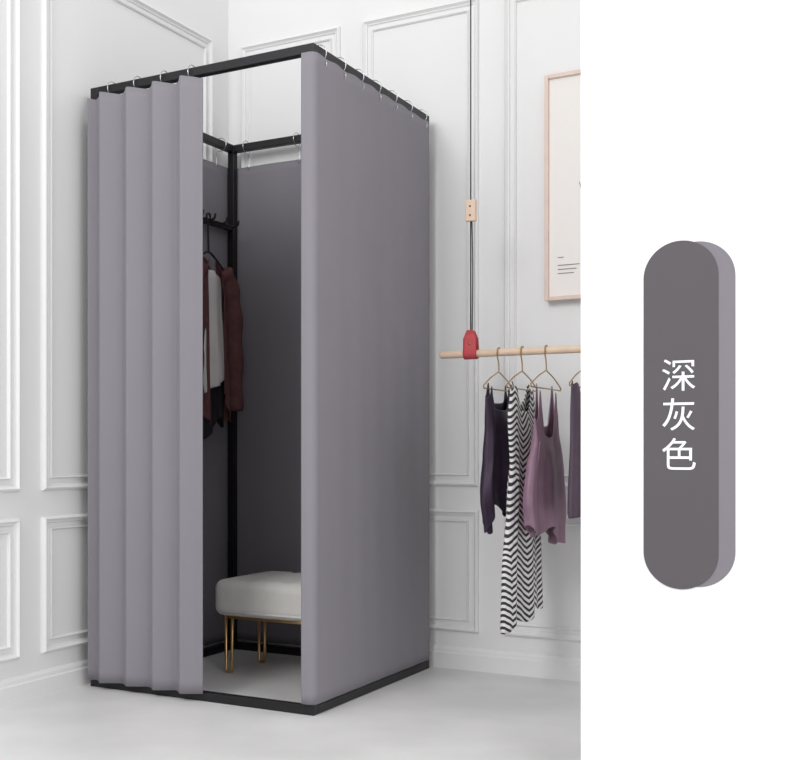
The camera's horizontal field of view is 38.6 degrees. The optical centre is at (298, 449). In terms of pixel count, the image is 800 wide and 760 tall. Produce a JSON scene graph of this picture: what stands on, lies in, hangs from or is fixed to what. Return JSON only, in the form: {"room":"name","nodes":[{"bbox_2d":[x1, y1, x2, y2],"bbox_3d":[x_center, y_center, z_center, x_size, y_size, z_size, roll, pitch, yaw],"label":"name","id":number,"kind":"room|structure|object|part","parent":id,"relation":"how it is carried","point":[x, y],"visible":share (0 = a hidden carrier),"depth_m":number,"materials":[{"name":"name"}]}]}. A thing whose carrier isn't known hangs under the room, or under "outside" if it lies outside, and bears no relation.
{"room":"clothing store","nodes":[
{"label":"clothing store","id":0,"kind":"room"},
{"bbox_2d":[0,0,227,679],"bbox_3d":[-1.841,-0.710,2.006,0.100,3.000,6.045,0,0,30],"label":"wall","id":1,"kind":"structure","parent":0,"point":[96,43],"depth_m":3.72,"materials":[{"name":"paint"}]},
{"bbox_2d":[0,0,211,662],"bbox_3d":[-1.636,-0.482,2.245,0.016,2.275,5.165,0,0,30],"label":"trim","id":2,"kind":"structure","parent":1,"relation":"attached to","point":[15,487],"depth_m":3.65,"materials":[{"name":"white paint"}]},
{"bbox_2d":[0,640,224,707],"bbox_3d":[-1.791,0.750,1.977,0.016,0.080,6.045,0,0,30],"label":"baseboard","id":3,"kind":"structure","parent":1,"relation":"attached to","point":[17,689],"depth_m":3.65,"materials":[{"name":"white paint"}]},
{"bbox_2d":[0,649,580,759],"bbox_3d":[0.369,0.840,0.788,5.145,0.100,6.145,0,0,30],"label":"floor","id":4,"kind":"structure","parent":0,"point":[432,713],"depth_m":3.30,"materials":[{"name":"concrete"}]},
{"bbox_2d":[215,571,300,672],"bbox_3d":[0.037,0.618,4.028,0.584,0.340,0.379,0,0,30],"label":"upholstered bench","id":5,"kind":"object","parent":4,"relation":"on","point":[268,596],"visible":0.41,"depth_m":3.95,"materials":[{"name":"beige fabric"}]},
{"bbox_3d":[0.037,0.517,4.028,0.580,0.137,0.375,0,0,30],"label":"seat","id":6,"kind":"part","parent":5,"relation":"part of","materials":[{"name":"beige fabric"}]},
{"bbox_2d":[91,43,428,715],"bbox_3d":[-0.112,-0.217,3.953,0.884,2.014,0.880,0,0,30],"label":"booth","id":7,"kind":"object","parent":4,"relation":"on","point":[321,475],"visible":0.76,"depth_m":3.80,"materials":[{"name":"grey fabric"}]},
{"bbox_2d":[88,65,202,693],"bbox_3d":[-0.494,-0.230,3.675,0.456,1.988,0.087,0,0,30],"label":"curtain","id":8,"kind":"object","parent":7,"relation":"hanging from","point":[145,146],"visible":0.98,"depth_m":3.66,"materials":[{"name":"grey fabric"}]},
{"bbox_3d":[-0.491,-0.184,4.170,0.007,1.881,0.833,0,0,30],"label":"panel","id":9,"kind":"part","parent":7,"relation":"part of","materials":[{"name":"grey fabric"}]},
{"bbox_2d":[203,212,243,438],"bbox_3d":[-0.335,-0.465,4.239,0.125,0.849,0.338,0,0,30],"label":"clothes","id":10,"kind":"object","parent":7,"relation":"hanging from","point":[223,358],"visible":0.74,"depth_m":4.27,"materials":[{"name":"brown fabric"}]},
{"bbox_3d":[0.105,-0.184,4.329,0.833,1.881,0.007,0,0,30],"label":"panel","id":11,"kind":"part","parent":7,"relation":"part of","materials":[{"name":"grey fabric"}]},
{"bbox_3d":[0.238,-0.213,3.732,0.048,1.938,0.847,0,0,30],"label":"panel","id":12,"kind":"part","parent":7,"relation":"part of","materials":[{"name":"grey fabric"}]},
{"bbox_2d":[228,0,580,657],"bbox_3d":[1.880,-0.710,3.405,5.145,3.000,0.100,0,0,30],"label":"wall","id":13,"kind":"structure","parent":0,"point":[424,63],"depth_m":4.09,"materials":[{"name":"paint"}]},
{"bbox_2d":[237,639,580,681],"bbox_3d":[1.901,0.750,3.326,5.029,0.080,0.016,0,0,30],"label":"baseboard","id":14,"kind":"structure","parent":13,"relation":"attached to","point":[556,667],"depth_m":4.00,"materials":[{"name":"white paint"}]},
{"bbox_2d":[241,0,580,641],"bbox_3d":[1.489,-0.482,3.564,3.980,2.275,0.016,0,0,30],"label":"trim","id":15,"kind":"structure","parent":13,"relation":"attached to","point":[365,24],"depth_m":4.07,"materials":[{"name":"white paint"}]},
{"bbox_2d":[544,69,580,301],"bbox_3d":[1.092,-0.901,3.774,0.559,0.777,0.022,0,0,30],"label":"framed poster","id":16,"kind":"object","parent":13,"relation":"attached to","point":[562,91],"visible":0.18,"depth_m":3.88,"materials":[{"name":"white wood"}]},
{"bbox_2d":[440,0,580,359],"bbox_3d":[0.956,-1.061,3.705,0.951,1.518,0.305,0,0,30],"label":"rail","id":17,"kind":"object","parent":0,"point":[470,350],"visible":0.52,"depth_m":3.76,"materials":[{"name":"brown wood"}]},
{"bbox_3d":[0.572,-1.077,3.774,0.004,1.365,0.004,0,0,30],"label":"cord","id":18,"kind":"part","parent":17,"relation":"part of","materials":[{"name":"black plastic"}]},
{"bbox_3d":[0.576,-0.583,3.771,0.006,0.375,0.004,0,0,30],"label":"cord","id":19,"kind":"part","parent":17,"relation":"part of","materials":[{"name":"black plastic"}]},
{"bbox_2d":[480,347,510,533],"bbox_3d":[0.659,-0.032,3.724,0.085,0.614,0.284,0,0,28],"label":"camisole","id":20,"kind":"object","parent":17,"relation":"hanging from","point":[495,457],"visible":0.75,"depth_m":3.66,"materials":[{"name":"purple fabric"}]},
{"bbox_3d":[0.890,-0.320,3.590,0.951,0.025,0.025,0,0,30],"label":"wooden rod","id":21,"kind":"part","parent":17,"relation":"part of","materials":[{"name":"brown wood"}]},
{"bbox_2d":[500,346,542,633],"bbox_3d":[0.728,0.118,3.684,0.085,0.911,0.355,0,0,30],"label":"striped dress","id":22,"kind":"object","parent":17,"relation":"hanging from","point":[521,575],"visible":0.84,"depth_m":3.61,"materials":[{"name":"fabric"}]},
{"bbox_2d":[523,345,565,543],"bbox_3d":[0.796,-0.012,3.644,0.086,0.651,0.374,0,0,30],"label":"tank","id":23,"kind":"object","parent":17,"relation":"hanging from","point":[544,493],"visible":1,"depth_m":3.58,"materials":[{"name":"purple fabric"}]},
{"bbox_2d":[567,370,580,518],"bbox_3d":[0.901,-0.064,3.583,0.072,0.549,0.305,0,0,30],"label":"blouse","id":24,"kind":"object","parent":17,"relation":"hanging from","point":[574,476],"visible":0.38,"depth_m":3.48,"materials":[{"name":"fabric"}]},
{"bbox_2d":[581,0,799,759],"bbox_3d":[1.341,-0.710,2.394,1.467,3.000,0.140,0,0,30],"label":"blank background","id":25,"kind":"structure","parent":0,"point":[690,109],"depth_m":2.58,"materials":[{"name":"white paint"}]},
{"bbox_2d":[644,240,734,588],"bbox_3d":[0.885,-0.080,2.575,0.200,0.794,0.004,0,0,30],"label":"sign","id":26,"kind":"object","parent":25,"relation":"attached to","point":[689,286],"visible":1,"depth_m":2.57,"materials":[{"name":"grey plastic"}]},
{"bbox_3d":[0.901,-0.081,2.567,0.165,0.782,0.002,0,0,30],"label":"plate","id":27,"kind":"part","parent":26,"relation":"part of","materials":[{"name":"grey plastic"}]}
]}

